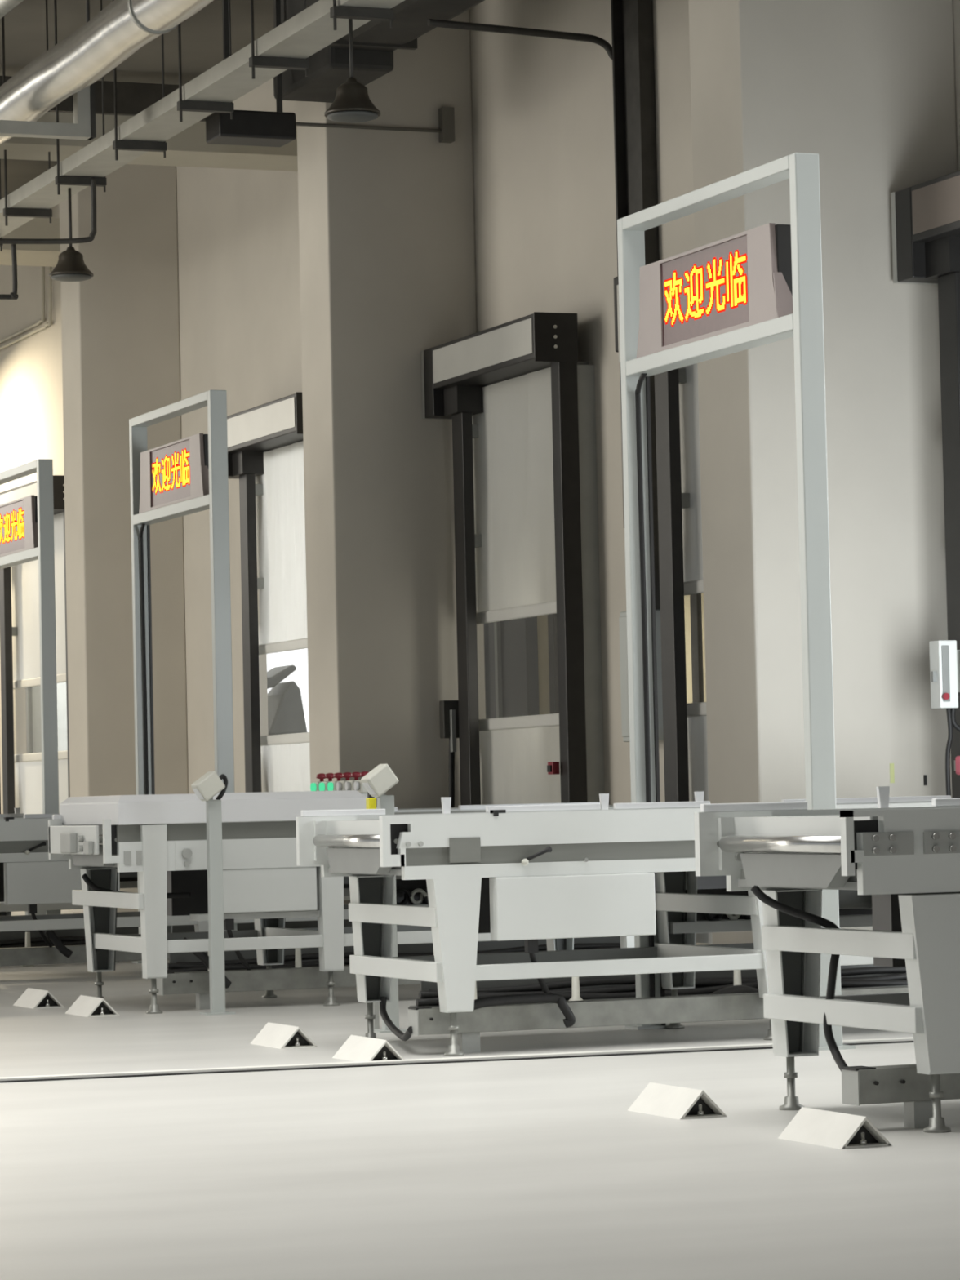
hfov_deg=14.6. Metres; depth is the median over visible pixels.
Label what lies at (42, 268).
pipe
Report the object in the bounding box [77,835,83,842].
switch
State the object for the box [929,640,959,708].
switch box
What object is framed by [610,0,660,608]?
post
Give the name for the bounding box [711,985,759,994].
hose
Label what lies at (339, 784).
lamp
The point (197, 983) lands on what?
beam
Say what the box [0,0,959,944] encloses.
wall
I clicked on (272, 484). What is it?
door
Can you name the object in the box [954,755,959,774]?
button
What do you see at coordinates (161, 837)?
conveyor
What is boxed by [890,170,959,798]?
door
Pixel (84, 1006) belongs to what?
guard
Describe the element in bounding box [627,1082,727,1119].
guard
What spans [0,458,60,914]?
gantry
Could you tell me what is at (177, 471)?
led sign
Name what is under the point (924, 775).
marker pen
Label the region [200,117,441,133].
conduit
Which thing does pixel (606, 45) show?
conduit
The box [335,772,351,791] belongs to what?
box
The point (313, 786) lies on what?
lamp
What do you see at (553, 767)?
sensor
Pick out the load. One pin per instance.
(286, 715)
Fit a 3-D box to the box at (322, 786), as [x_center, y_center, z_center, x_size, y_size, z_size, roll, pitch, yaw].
[-0.706,0.670,17.495,0.085,0.100,0.080,0,-3,-22]
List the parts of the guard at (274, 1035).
plate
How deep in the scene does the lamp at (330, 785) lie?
17.36 m
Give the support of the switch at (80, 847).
attached to the conveyor at (161, 837)
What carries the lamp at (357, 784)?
attached to the box at (358, 786)
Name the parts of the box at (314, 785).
red knob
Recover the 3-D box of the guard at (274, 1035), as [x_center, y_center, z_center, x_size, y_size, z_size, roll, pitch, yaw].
[-0.690,1.387,13.176,0.138,0.073,0.340,0,-3,-22]
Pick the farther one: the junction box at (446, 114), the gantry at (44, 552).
the junction box at (446, 114)
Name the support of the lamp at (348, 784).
attached to the box at (348, 785)
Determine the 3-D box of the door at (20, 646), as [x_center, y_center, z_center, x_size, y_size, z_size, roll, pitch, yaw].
[-3.974,0.494,33.774,0.404,3.745,2.466,0,-3,-22]
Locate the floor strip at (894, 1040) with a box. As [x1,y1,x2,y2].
[0,1036,914,1083]
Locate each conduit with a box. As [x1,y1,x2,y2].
[0,177,96,244]
[0,244,17,299]
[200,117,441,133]
[426,18,612,59]
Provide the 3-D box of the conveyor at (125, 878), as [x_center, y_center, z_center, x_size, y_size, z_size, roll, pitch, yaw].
[-2.202,1.439,22.893,4.150,0.858,0.912,0,-3,-22]
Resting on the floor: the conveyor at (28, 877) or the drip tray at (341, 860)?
the conveyor at (28, 877)
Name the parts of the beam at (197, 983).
plate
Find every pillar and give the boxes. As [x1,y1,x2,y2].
[58,161,188,913]
[296,8,485,904]
[688,0,957,944]
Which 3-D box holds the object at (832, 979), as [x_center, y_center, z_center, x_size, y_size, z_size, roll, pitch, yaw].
[0.895,0.883,9.628,0.215,0.510,0.464,0,-3,-22]
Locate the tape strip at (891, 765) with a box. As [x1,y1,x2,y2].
[889,763,894,782]
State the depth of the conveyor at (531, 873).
12.67 m
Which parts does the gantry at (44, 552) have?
post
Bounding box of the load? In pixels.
[266,665,306,735]
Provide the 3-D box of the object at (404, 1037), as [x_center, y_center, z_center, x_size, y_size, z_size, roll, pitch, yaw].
[-0.280,1.303,12.857,0.038,0.131,0.680,-1,-2,-10]
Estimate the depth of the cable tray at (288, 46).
22.38 m
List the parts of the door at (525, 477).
header panel, mounting rail, mounting rail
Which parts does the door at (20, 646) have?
header panel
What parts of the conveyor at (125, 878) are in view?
leg, leg, gear motor, rail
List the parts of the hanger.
hanger rod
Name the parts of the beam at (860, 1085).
plate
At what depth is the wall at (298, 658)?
42.26 m
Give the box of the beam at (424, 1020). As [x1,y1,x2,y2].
[408,986,908,1053]
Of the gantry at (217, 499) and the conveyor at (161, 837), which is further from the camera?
the gantry at (217, 499)
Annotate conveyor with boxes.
[0,804,613,947]
[0,807,458,915]
[47,790,871,1013]
[295,791,951,1056]
[693,786,959,1133]
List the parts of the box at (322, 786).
red knob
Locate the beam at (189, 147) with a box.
[0,111,297,171]
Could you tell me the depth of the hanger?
22.84 m
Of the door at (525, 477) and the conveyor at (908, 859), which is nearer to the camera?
the conveyor at (908, 859)
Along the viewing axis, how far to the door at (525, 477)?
23.07 m
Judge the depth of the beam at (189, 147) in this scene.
26.38 m
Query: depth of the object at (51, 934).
18.76 m
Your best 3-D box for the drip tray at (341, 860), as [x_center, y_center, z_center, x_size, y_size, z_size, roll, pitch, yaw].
[-0.398,0.751,12.765,0.045,0.084,0.620,0,-3,-22]
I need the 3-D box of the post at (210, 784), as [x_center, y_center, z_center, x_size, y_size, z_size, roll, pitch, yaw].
[-1.085,1.026,15.240,0.154,0.986,0.100,0,-3,-22]
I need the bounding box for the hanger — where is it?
[0,0,96,140]
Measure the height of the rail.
0.040 m
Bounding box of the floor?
[0,909,959,1279]
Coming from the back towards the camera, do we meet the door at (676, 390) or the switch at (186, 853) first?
the door at (676, 390)
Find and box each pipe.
[0,0,23,18]
[0,266,52,349]
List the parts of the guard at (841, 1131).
plate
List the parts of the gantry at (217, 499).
plate, post, post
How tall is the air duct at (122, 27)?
0.324 m
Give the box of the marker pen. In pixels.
[923,774,927,785]
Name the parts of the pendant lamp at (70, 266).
drop rod, lamp shade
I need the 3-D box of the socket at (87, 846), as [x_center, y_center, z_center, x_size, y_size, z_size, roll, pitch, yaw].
[-1.621,0.860,15.516,0.022,0.055,0.080,0,-3,-22]
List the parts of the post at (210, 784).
post, plate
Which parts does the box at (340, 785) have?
red knob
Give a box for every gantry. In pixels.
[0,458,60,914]
[128,390,236,963]
[617,152,855,1050]
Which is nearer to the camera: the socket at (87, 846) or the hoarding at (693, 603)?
the socket at (87, 846)
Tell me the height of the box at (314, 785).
0.100 m
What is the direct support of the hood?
attached to the conveyor at (161, 837)
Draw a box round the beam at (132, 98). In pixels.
[0,75,212,117]
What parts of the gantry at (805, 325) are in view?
post, plate, post, plate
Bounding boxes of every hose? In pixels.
[473,993,575,1027]
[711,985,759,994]
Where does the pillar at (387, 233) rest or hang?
on the floor
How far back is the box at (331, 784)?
17.36 m
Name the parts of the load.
lid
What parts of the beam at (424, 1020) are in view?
plate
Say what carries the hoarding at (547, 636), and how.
on the yard
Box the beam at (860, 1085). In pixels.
[841,1063,959,1128]
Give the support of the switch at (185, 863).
attached to the conveyor at (161, 837)
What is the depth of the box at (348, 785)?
17.14 m
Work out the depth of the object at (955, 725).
17.67 m
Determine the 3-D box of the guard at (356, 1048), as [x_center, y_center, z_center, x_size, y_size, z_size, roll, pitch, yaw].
[-0.366,1.345,12.348,0.138,0.073,0.340,0,-3,-22]
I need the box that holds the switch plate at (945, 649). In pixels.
[942,645,950,702]
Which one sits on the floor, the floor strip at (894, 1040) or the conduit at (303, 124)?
the floor strip at (894, 1040)
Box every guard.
[12,987,63,1008]
[65,995,119,1017]
[249,1022,318,1048]
[332,1035,404,1061]
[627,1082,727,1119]
[777,1106,893,1149]
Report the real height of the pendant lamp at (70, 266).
0.624 m
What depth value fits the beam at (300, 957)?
17.44 m
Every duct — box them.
[0,0,213,144]
[273,0,484,102]
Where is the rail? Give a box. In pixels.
[667,914,872,933]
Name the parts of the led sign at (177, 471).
panel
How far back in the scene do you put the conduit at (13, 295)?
24.85 m
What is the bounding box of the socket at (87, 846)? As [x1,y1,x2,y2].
[83,841,93,854]
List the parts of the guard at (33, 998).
plate, plate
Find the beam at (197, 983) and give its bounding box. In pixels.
[155,965,420,1009]
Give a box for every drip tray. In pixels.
[71,845,116,866]
[326,848,391,873]
[739,853,849,888]
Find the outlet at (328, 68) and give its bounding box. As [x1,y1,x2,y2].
[273,46,393,102]
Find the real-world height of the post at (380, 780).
0.986 m
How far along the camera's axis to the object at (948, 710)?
17.65 m
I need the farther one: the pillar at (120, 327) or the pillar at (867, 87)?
the pillar at (120, 327)
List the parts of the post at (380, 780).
post, plate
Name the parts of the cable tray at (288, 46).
hanger rod, hanger rod, hanger rod, hanger rod, hanger rod, hanger rod, hanger rod, hanger rod, hanger rod, hanger rod, hanger rod, hanger rod, hanger rod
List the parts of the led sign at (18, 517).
panel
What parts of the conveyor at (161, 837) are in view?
leg, plate, leg, control plate, rail, leg, leg, rail, leg, leg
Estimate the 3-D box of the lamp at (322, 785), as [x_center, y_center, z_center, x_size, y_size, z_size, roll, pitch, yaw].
[-0.738,0.686,17.482,0.015,0.042,0.041,0,-3,-22]
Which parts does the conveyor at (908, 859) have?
bearing plate, leg, plate, rail, bearing plate, rail, leg, bearing plate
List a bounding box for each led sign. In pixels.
[0,495,37,556]
[138,433,208,513]
[636,222,793,358]
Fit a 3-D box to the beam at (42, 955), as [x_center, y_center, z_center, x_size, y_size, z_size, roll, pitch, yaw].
[-0.879,1.612,19.391,3.906,0.158,0.097,0,-3,-22]
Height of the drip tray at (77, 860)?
0.084 m
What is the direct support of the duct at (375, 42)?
hanging from the ceiling
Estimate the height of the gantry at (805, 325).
2.968 m
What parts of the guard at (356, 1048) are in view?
plate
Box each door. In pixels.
[0,475,70,814]
[226,391,310,792]
[421,311,604,804]
[617,284,712,943]
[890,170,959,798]
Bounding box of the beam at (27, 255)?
[0,217,60,266]
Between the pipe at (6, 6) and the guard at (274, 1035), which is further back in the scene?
the pipe at (6, 6)
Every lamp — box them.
[48,187,93,281]
[310,782,315,791]
[318,782,324,791]
[324,18,380,123]
[327,782,333,791]
[335,782,342,791]
[344,781,351,790]
[353,781,359,790]
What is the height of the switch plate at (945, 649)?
0.265 m
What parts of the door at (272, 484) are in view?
header panel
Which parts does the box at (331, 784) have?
red knob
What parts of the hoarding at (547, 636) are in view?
board panel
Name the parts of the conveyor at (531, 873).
bearing plate, plate, leg, leg, sensor plate, knob, clamp lever, rail, rail, leg, leg, gear motor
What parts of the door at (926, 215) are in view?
header panel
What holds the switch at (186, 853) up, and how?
attached to the conveyor at (161, 837)
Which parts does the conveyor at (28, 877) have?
clamp lever, leg, leg, rail, rail, gear motor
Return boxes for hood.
[59,790,366,825]
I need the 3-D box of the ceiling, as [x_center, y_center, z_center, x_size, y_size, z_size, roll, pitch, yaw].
[-13.768,-4.468,25.459,25.300,0.200,63.000,0,-3,-22]
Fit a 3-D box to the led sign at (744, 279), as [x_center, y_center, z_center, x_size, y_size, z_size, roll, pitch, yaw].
[0.829,-1.217,13.166,0.100,0.330,1.170,0,-3,-22]
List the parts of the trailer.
corner post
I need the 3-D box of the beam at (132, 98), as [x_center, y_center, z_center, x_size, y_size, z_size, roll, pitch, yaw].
[-13.738,-4.163,24.981,25.000,0.250,0.120,0,-3,-22]
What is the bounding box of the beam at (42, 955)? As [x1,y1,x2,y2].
[0,945,168,966]
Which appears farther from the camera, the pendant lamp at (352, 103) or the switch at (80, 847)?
the pendant lamp at (352, 103)
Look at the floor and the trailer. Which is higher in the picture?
the trailer
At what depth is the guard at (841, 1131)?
9.01 m
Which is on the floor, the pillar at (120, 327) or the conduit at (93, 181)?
the pillar at (120, 327)
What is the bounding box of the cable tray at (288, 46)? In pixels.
[0,0,404,251]
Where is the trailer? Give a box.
[25,681,67,753]
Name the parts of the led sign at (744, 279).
panel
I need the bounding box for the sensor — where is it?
[546,761,559,774]
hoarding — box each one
[537,613,559,714]
[684,592,706,703]
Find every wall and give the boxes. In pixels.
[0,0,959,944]
[266,648,309,732]
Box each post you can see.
[191,771,235,1015]
[360,764,406,1033]
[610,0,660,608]
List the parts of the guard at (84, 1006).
plate, plate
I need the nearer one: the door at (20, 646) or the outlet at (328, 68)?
the outlet at (328, 68)
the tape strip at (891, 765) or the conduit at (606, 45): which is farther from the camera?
the conduit at (606, 45)
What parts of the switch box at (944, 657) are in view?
red knob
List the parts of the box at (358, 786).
red knob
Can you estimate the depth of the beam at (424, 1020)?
12.72 m
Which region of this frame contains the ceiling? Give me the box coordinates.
[0,0,274,199]
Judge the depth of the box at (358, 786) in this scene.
17.02 m
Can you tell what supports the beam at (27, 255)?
attached to the wall at (543, 108)
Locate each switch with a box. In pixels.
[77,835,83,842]
[77,844,83,852]
[181,848,191,858]
[183,861,188,866]
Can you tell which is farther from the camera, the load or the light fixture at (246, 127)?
the load
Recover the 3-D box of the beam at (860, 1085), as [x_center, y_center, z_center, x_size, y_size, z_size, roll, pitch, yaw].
[2.739,1.136,10.080,3.906,0.158,0.097,0,-3,-22]
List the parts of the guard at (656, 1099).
plate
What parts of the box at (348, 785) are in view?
red knob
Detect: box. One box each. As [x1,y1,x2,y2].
[310,773,325,791]
[318,773,333,791]
[327,772,342,791]
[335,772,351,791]
[344,771,360,790]
[353,771,368,793]
[438,106,454,142]
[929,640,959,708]
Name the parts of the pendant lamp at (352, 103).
drop rod, lamp shade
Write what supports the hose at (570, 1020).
attached to the beam at (424, 1020)
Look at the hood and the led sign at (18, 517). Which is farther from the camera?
the led sign at (18, 517)
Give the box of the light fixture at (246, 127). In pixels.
[205,0,296,146]
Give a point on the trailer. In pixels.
(33, 694)
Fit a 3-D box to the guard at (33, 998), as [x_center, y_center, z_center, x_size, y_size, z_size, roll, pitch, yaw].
[-1.902,1.540,16.145,0.138,0.073,0.340,0,-3,-22]

